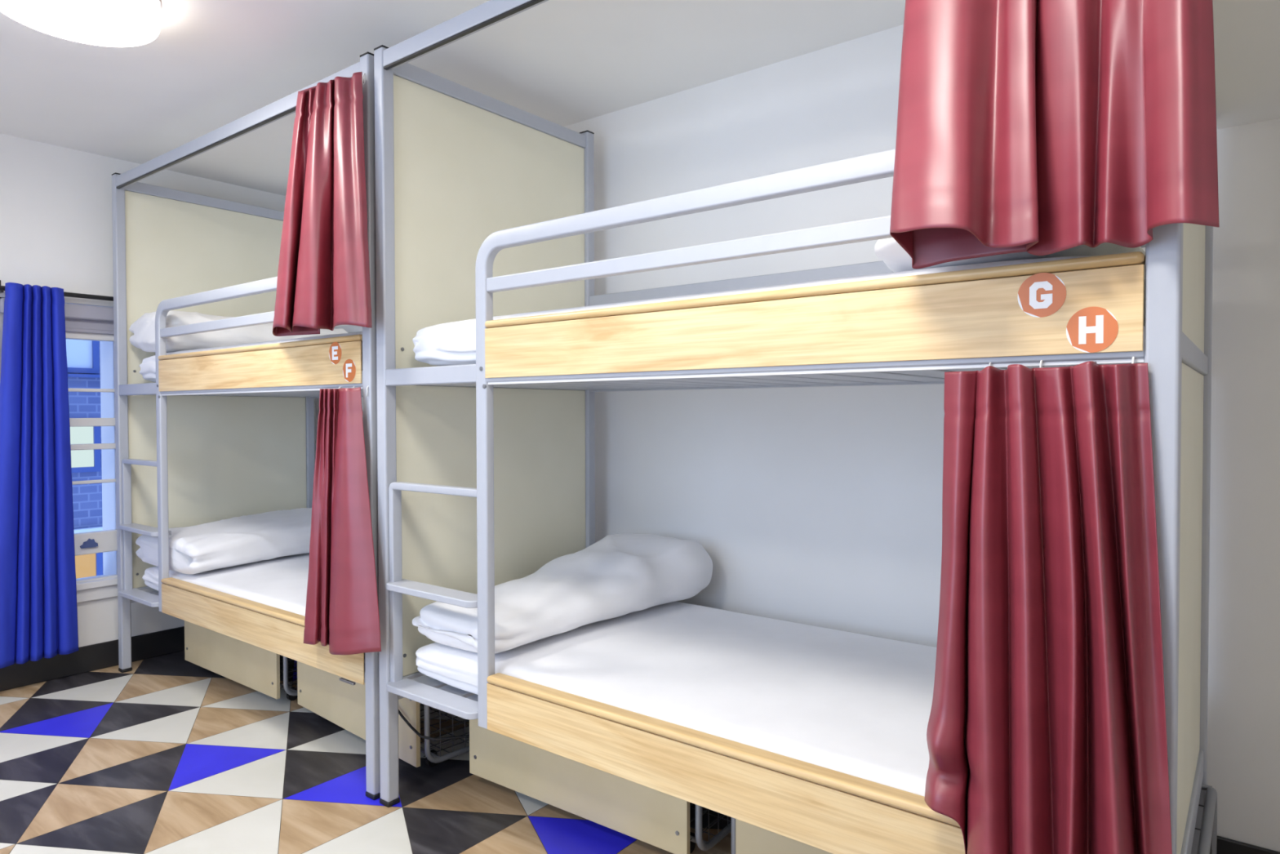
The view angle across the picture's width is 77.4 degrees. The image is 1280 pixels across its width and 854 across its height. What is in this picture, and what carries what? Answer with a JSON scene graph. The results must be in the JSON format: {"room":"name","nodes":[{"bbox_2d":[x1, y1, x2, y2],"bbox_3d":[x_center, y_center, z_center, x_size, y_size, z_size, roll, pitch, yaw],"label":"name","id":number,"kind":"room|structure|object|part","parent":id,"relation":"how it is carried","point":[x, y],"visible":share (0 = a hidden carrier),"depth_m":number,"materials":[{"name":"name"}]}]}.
{"room":"dormitory","nodes":[
{"label":"dormitory","id":0,"kind":"room"},
{"bbox_2d":[0,133,315,647],"bbox_3d":[-3.153,-0.057,3.256,0.260,2.440,3.775,1,1,38],"label":"wall","id":1,"kind":"structure","parent":0,"point":[56,216],"depth_m":3.73,"materials":[{"name":"paint"}]},
{"bbox_2d":[0,280,113,301],"bbox_3d":[-2.671,-0.604,3.583,0.088,0.080,1.100,1,1,38],"label":"curtain rod","id":2,"kind":"object","parent":1,"relation":"attached to","point":[2,287],"visible":0.3,"depth_m":3.68,"materials":[{"name":"black metal"}]},
{"bbox_2d":[0,282,78,668],"bbox_3d":[-2.663,0.203,3.493,0.057,1.641,0.344,1,1,38],"label":"window curtain","id":3,"kind":"object","parent":2,"relation":"hanging from","point":[38,608],"visible":1,"depth_m":3.49,"materials":[{"name":"blue fabric"}]},
{"bbox_2d":[0,290,117,603],"bbox_3d":[-2.671,0.102,3.695,0.105,1.435,0.575,1,1,38],"label":"window","id":4,"kind":"structure","parent":1,"relation":"in","point":[91,588],"depth_m":3.79,"materials":[{"name":"white paint"}]},
{"bbox_3d":[-2.651,-0.593,3.665,0.020,0.045,0.575,1,1,38],"label":"head trim","id":5,"kind":"part","parent":4,"relation":"part of","materials":[{"name":"black metal"}]},
{"bbox_2d":[0,297,114,334],"bbox_3d":[-2.650,-0.504,3.671,0.044,0.127,0.461,1,1,38],"label":"roller blind","id":6,"kind":"object","parent":4,"relation":"attached to","point":[82,318],"visible":0.41,"depth_m":3.74,"materials":[{"name":"grey fabric"}]},
{"bbox_3d":[-2.677,-0.021,3.719,0.054,0.040,0.418,1,1,38],"label":"sash rail","id":7,"kind":"part","parent":4,"relation":"part of","materials":[{"name":"white paint"}]},
{"bbox_3d":[-2.676,0.095,3.720,0.045,0.027,0.418,1,1,38],"label":"sash rail","id":8,"kind":"part","parent":4,"relation":"part of","materials":[{"name":"white paint"}]},
{"bbox_3d":[-2.648,0.774,3.691,0.050,0.090,0.575,1,1,38],"label":"sill","id":9,"kind":"part","parent":4,"relation":"part of","materials":[{"name":"white paint"}]},
{"bbox_3d":[-2.684,0.159,3.727,0.006,1.150,0.418,1,1,38],"label":"pane","id":10,"kind":"part","parent":4,"relation":"part of","materials":[{"name":"clear glass"}]},
{"bbox_2d":[0,626,184,691],"bbox_3d":[-3.043,1.103,3.194,0.012,0.124,3.775,1,1,38],"label":"baseboard","id":11,"kind":"structure","parent":1,"relation":"attached to","point":[100,655],"depth_m":3.76,"materials":[{"name":"grey"}]},
{"bbox_2d":[0,650,731,853],"bbox_3d":[-0.876,1.252,1.513,5.540,0.120,3.815,1,1,38],"label":"floor","id":12,"kind":"structure","parent":0,"point":[170,753],"depth_m":2.60,"materials":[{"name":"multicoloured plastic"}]},
{"bbox_2d":[184,620,297,700],"bbox_3d":[-1.615,0.993,3.803,0.910,0.315,0.692,1,1,38],"label":"storage drawer","id":13,"kind":"object","parent":12,"relation":"on","point":[255,668],"visible":0.27,"depth_m":3.47,"materials":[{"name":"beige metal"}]},
{"bbox_3d":[-1.607,0.971,3.812,0.910,0.272,0.668,1,1,38],"label":"basket frame","id":14,"kind":"part","parent":13,"relation":"part of","materials":[{"name":"grey metal"}]},
{"bbox_2d":[111,51,566,799],"bbox_3d":[-1.357,-0.011,3.497,2.062,2.332,0.997,1,1,38],"label":"bunk bed","id":15,"kind":"object","parent":12,"relation":"on","point":[215,453],"visible":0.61,"depth_m":3.75,"materials":[{"name":"grey paint"}]},
{"bbox_3d":[-2.433,-0.018,3.753,0.046,2.314,0.042,1,1,38],"label":"post","id":16,"kind":"part","parent":15,"relation":"part of","materials":[{"name":"grey metal"}]},
{"bbox_3d":[-2.146,0.792,4.138,0.032,0.065,0.896,1,1,38],"label":"rail","id":17,"kind":"part","parent":15,"relation":"part of","materials":[{"name":"grey metal"}]},
{"bbox_3d":[-2.147,-0.661,4.109,0.012,0.911,0.890,1,1,38],"label":"panel","id":18,"kind":"part","parent":15,"relation":"part of","materials":[{"name":"beige laminate"}]},
{"bbox_3d":[-2.150,-1.142,4.101,0.032,0.049,0.896,1,1,38],"label":"rail","id":19,"kind":"part","parent":15,"relation":"part of","materials":[{"name":"grey metal"}]},
{"bbox_3d":[-1.477,0.137,3.005,1.555,1.344,0.030,1,1,38],"label":"guard rail","id":20,"kind":"part","parent":15,"relation":"part of","materials":[{"name":"grey metal"}]},
{"bbox_3d":[-2.145,0.300,4.127,0.012,0.918,0.890,1,1,38],"label":"panel","id":21,"kind":"part","parent":15,"relation":"part of","materials":[{"name":"beige laminate"}]},
{"bbox_3d":[-2.148,-0.182,4.120,0.032,0.045,0.896,1,1,38],"label":"rail","id":22,"kind":"part","parent":15,"relation":"part of","materials":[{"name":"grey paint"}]},
{"bbox_3d":[-1.641,-1.128,3.113,1.972,0.050,0.032,1,1,38],"label":"rail","id":23,"kind":"part","parent":15,"relation":"part of","materials":[{"name":"grey metal"}]},
{"bbox_2d":[139,333,362,382],"bbox_3d":[-1.318,-0.273,3.497,1.854,0.153,0.932,1,1,38],"label":"mattress","id":24,"kind":"object","parent":15,"relation":"on","point":[148,366],"visible":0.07,"depth_m":3.30,"materials":[{"name":"white fabric"}]},
{"bbox_2d":[128,310,347,352],"bbox_3d":[-1.937,-0.442,3.936,0.528,0.188,0.911,1,1,38],"label":"duvet","id":25,"kind":"object","parent":24,"relation":"on","point":[143,329],"visible":0.33,"depth_m":3.63,"materials":[{"name":"white fabric"}]},
{"bbox_2d":[142,552,364,655],"bbox_3d":[-1.316,0.693,3.515,1.855,0.128,0.932,1,1,38],"label":"mattress","id":26,"kind":"object","parent":15,"relation":"on","point":[280,582],"visible":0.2,"depth_m":3.38,"materials":[{"name":"white fabric"}]},
{"bbox_2d":[135,507,311,574],"bbox_3d":[-1.855,0.532,3.918,0.628,0.198,0.920,1,1,38],"label":"duvet","id":27,"kind":"object","parent":26,"relation":"on","point":[248,539],"visible":0.69,"depth_m":3.64,"materials":[{"name":"white fabric"}]},
{"bbox_3d":[-1.860,-0.033,4.490,0.046,2.314,0.042,1,1,38],"label":"post","id":28,"kind":"part","parent":15,"relation":"part of","materials":[{"name":"grey metal"}]},
{"bbox_2d":[272,71,372,336],"bbox_3d":[-1.042,-0.710,2.561,0.665,0.831,0.140,1,1,38],"label":"privacy curtain","id":29,"kind":"object","parent":15,"relation":"hanging from","point":[323,280],"visible":1,"depth_m":2.49,"materials":[{"name":"red fabric"}]},
{"bbox_2d":[303,385,381,654],"bbox_3d":[-0.944,0.300,2.520,0.451,0.860,0.122,1,1,38],"label":"privacy curtain","id":30,"kind":"object","parent":15,"relation":"hanging from","point":[342,607],"visible":1,"depth_m":2.47,"materials":[{"name":"red fabric"}]},
{"bbox_3d":[-1.066,-0.510,3.864,1.972,0.043,0.030,1,1,38],"label":"guard rail","id":31,"kind":"part","parent":15,"relation":"part of","materials":[{"name":"grey metal"}]},
{"bbox_3d":[-0.843,0.002,2.518,0.046,2.314,0.042,1,1,38],"label":"post","id":32,"kind":"part","parent":15,"relation":"part of","materials":[{"name":"grey metal"}]},
{"bbox_2d":[297,661,469,767],"bbox_3d":[-0.829,1.002,3.181,0.921,0.315,0.692,1,1,42],"label":"storage drawer","id":33,"kind":"object","parent":12,"relation":"on","point":[322,692],"visible":0.34,"depth_m":2.91,"materials":[{"name":"grey wood"}]},
{"bbox_3d":[-0.821,0.981,3.190,0.921,0.272,0.668,1,1,42],"label":"basket frame","id":34,"kind":"part","parent":33,"relation":"part of","materials":[{"name":"grey metal"}]},
{"bbox_2d":[469,718,731,853],"bbox_3d":[-0.011,1.011,2.621,0.899,0.315,0.692,1,1,37],"label":"storage drawer","id":35,"kind":"object","parent":12,"relation":"on","point":[651,816],"visible":0.29,"depth_m":2.29,"materials":[{"name":"grey wood"}]},
{"bbox_3d":[-0.004,0.990,2.631,0.899,0.272,0.668,1,1,37],"label":"basket frame","id":36,"kind":"part","parent":35,"relation":"part of","materials":[{"name":"grey metal"}]},
{"bbox_2d":[373,0,1213,853],"bbox_3d":[0.293,0.010,2.215,2.062,2.332,0.997,1,1,38],"label":"bunk bed","id":37,"kind":"object","parent":12,"relation":"on","point":[485,211],"visible":0.77,"depth_m":1.97,"materials":[{"name":"grey paint"}]},
{"bbox_3d":[-0.783,0.002,2.471,0.046,2.314,0.042,1,1,38],"label":"post","id":38,"kind":"part","parent":37,"relation":"part of","materials":[{"name":"grey metal"}]},
{"bbox_3d":[-0.496,0.813,2.856,0.032,0.065,0.896,1,1,38],"label":"rail","id":39,"kind":"part","parent":37,"relation":"part of","materials":[{"name":"grey metal"}]},
{"bbox_2d":[398,709,469,741],"bbox_3d":[-0.714,0.940,2.658,0.414,0.167,0.135,0,1,13],"label":"cable","id":40,"kind":"object","parent":37,"relation":"attached to","point":[400,713],"visible":0.59,"depth_m":2.61,"materials":[{"name":"black rubber"}]},
{"bbox_3d":[0.008,-1.108,1.831,1.972,0.050,0.032,1,1,38],"label":"rail","id":41,"kind":"part","parent":37,"relation":"part of","materials":[{"name":"grey metal"}]},
{"bbox_3d":[-0.497,-0.641,2.827,0.012,0.911,0.890,1,1,38],"label":"panel","id":42,"kind":"part","parent":37,"relation":"part of","materials":[{"name":"beige laminate"}]},
{"bbox_3d":[-0.500,-1.122,2.820,0.032,0.049,0.896,1,1,38],"label":"rail","id":43,"kind":"part","parent":37,"relation":"part of","materials":[{"name":"grey metal"}]},
{"bbox_3d":[-0.495,0.321,2.845,0.012,0.918,0.890,1,1,38],"label":"panel","id":44,"kind":"part","parent":37,"relation":"part of","materials":[{"name":"beige laminate"}]},
{"bbox_3d":[-0.498,-0.162,2.838,0.032,0.045,0.896,1,1,38],"label":"rail","id":45,"kind":"part","parent":37,"relation":"part of","materials":[{"name":"grey metal"}]},
{"bbox_3d":[-0.210,-0.013,3.209,0.046,2.314,0.042,1,1,38],"label":"post","id":46,"kind":"part","parent":37,"relation":"part of","materials":[{"name":"grey metal"}]},
{"bbox_3d":[0.173,0.157,1.724,1.555,1.344,0.030,1,1,38],"label":"guard rail","id":47,"kind":"part","parent":37,"relation":"part of","materials":[{"name":"grey metal"}]},
{"bbox_2d":[415,601,959,827],"bbox_3d":[0.318,0.713,2.246,1.895,0.129,0.932,1,1,38],"label":"mattress","id":48,"kind":"object","parent":37,"relation":"on","point":[853,704],"visible":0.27,"depth_m":2.10,"materials":[{"name":"white fabric"}]},
{"bbox_2d":[412,533,712,653],"bbox_3d":[-0.209,0.528,2.693,0.479,0.242,1.026,1,1,42],"label":"duvet","id":49,"kind":"object","parent":48,"relation":"on","point":[618,575],"visible":0.89,"depth_m":2.60,"materials":[{"name":"white fabric"}]},
{"bbox_2d":[412,256,1145,365],"bbox_3d":[0.318,-0.253,2.227,1.895,0.153,0.934,1,1,38],"label":"mattress","id":50,"kind":"object","parent":37,"relation":"on","point":[454,343],"visible":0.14,"depth_m":2.15,"materials":[{"name":"white fabric"}]},
{"bbox_2d":[874,237,1145,278],"bbox_3d":[0.837,-0.378,1.799,0.487,0.125,0.868,1,1,38],"label":"duvet","id":51,"kind":"object","parent":50,"relation":"on","point":[889,251],"visible":0.12,"depth_m":1.53,"materials":[{"name":"white fabric"}]},
{"bbox_3d":[0.584,-0.489,2.582,1.972,0.043,0.030,1,1,38],"label":"guard rail","id":52,"kind":"part","parent":37,"relation":"part of","materials":[{"name":"grey metal"}]},
{"bbox_2d":[924,356,1172,853],"bbox_3d":[0.635,0.330,1.273,0.373,0.880,0.154,1,1,38],"label":"privacy curtain","id":53,"kind":"object","parent":37,"relation":"hanging from","point":[1046,731],"visible":1,"depth_m":1.25,"materials":[{"name":"red fabric"}]},
{"bbox_2d":[889,0,1219,268],"bbox_3d":[0.622,-0.676,1.243,0.456,0.806,0.181,1,1,38],"label":"privacy curtain","id":54,"kind":"object","parent":37,"relation":"hanging from","point":[1037,127],"visible":1,"depth_m":1.25,"materials":[{"name":"red fabric"}]},
{"bbox_3d":[0.807,0.022,1.236,0.046,2.314,0.042,1,1,38],"label":"post","id":55,"kind":"part","parent":37,"relation":"part of","materials":[{"name":"grey metal"}]},
{"bbox_3d":[1.097,0.340,1.609,0.012,0.918,0.890,1,1,38],"label":"panel","id":56,"kind":"part","parent":37,"relation":"part of","materials":[{"name":"beige laminate"}]},
{"bbox_3d":[1.096,0.833,1.619,0.032,0.065,0.896,1,1,38],"label":"rail","id":57,"kind":"part","parent":37,"relation":"part of","materials":[{"name":"grey metal"}]},
{"bbox_3d":[1.095,-0.621,1.591,0.012,0.911,0.890,1,1,38],"label":"panel","id":58,"kind":"part","parent":37,"relation":"part of","materials":[{"name":"beige laminate"}]},
{"bbox_3d":[1.094,-0.142,1.601,0.032,0.045,0.896,1,1,38],"label":"rail","id":59,"kind":"part","parent":37,"relation":"part of","materials":[{"name":"grey metal"}]},
{"bbox_3d":[1.380,0.007,1.973,0.046,2.314,0.042,1,1,38],"label":"post","id":60,"kind":"part","parent":37,"relation":"part of","materials":[{"name":"grey metal"}]},
{"bbox_2d":[731,783,1217,853],"bbox_3d":[0.810,1.022,1.978,0.977,0.315,0.692,1,1,38],"label":"storage drawer","id":61,"kind":"object","parent":12,"relation":"on","point":[746,837],"visible":0.19,"depth_m":1.93,"materials":[{"name":"grey wood"}]},
{"bbox_3d":[0.605,1.006,1.713,0.918,0.267,0.016,1,1,38],"label":"panel","id":62,"kind":"part","parent":61,"relation":"part of","materials":[{"name":"beige wood"}]},
{"bbox_2d":[0,0,905,195],"bbox_3d":[-0.921,-1.323,1.495,6.000,0.150,4.175,1,1,38],"label":"ceiling","id":63,"kind":"structure","parent":0,"point":[211,64],"depth_m":2.76,"materials":[{"name":"paint"}]},
{"bbox_2d":[0,0,160,47],"bbox_3d":[-1.613,-1.217,2.285,0.418,0.088,0.418,1,1,38],"label":"ceiling light","id":64,"kind":"object","parent":63,"relation":"attached to","point":[104,23],"visible":1,"depth_m":2.31,"materials":[{"name":"white paint"}]},
{"bbox_2d":[315,24,1279,852],"bbox_3d":[0.301,-0.061,3.089,6.000,2.440,0.200,1,1,38],"label":"wall","id":65,"kind":"structure","parent":0,"point":[815,506],"depth_m":2.67,"materials":[{"name":"paint"}]},
{"bbox_2d":[1217,835,1279,853],"bbox_3d":[0.278,1.099,2.996,5.476,0.124,0.012,1,1,38],"label":"baseboard","id":66,"kind":"structure","parent":65,"relation":"attached to","point":[1224,845],"depth_m":2.03,"materials":[{"name":"grey"}]},
{"bbox_2d":[1212,0,1279,128],"bbox_3d":[1.554,-0.994,1.130,1.238,0.505,1.325,1,1,38],"label":"ceiling","id":67,"kind":"structure","parent":0,"point":[1246,33],"depth_m":1.64,"materials":[{"name":"paint"}]},
{"label":"outside","id":68,"kind":"structure","parent":0,"visible":0},
{"bbox_2d":[66,338,102,578],"bbox_3d":[-4.013,-0.805,4.305,2.280,4.500,7.400,1,1,38],"label":"neighbouring building","id":69,"kind":"structure","parent":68,"point":[83,357],"depth_m":5.47,"materials":[{"name":"blue brick"}]},
{"bbox_3d":[-3.946,-0.785,5.258,0.008,0.775,0.585,1,1,38],"label":"pane","id":70,"kind":"part","parent":69,"relation":"part of","materials":[{"name":"white"}]},
{"bbox_3d":[-3.945,0.137,5.275,0.008,0.280,0.585,1,1,38],"label":"pane","id":71,"kind":"part","parent":69,"relation":"part of","materials":[{"name":"white glass"}]},
{"bbox_3d":[-3.942,0.987,5.292,0.008,0.240,0.588,1,1,38],"label":"pane","id":72,"kind":"part","parent":69,"relation":"part of","materials":[{"name":"orange glass"}]}
]}

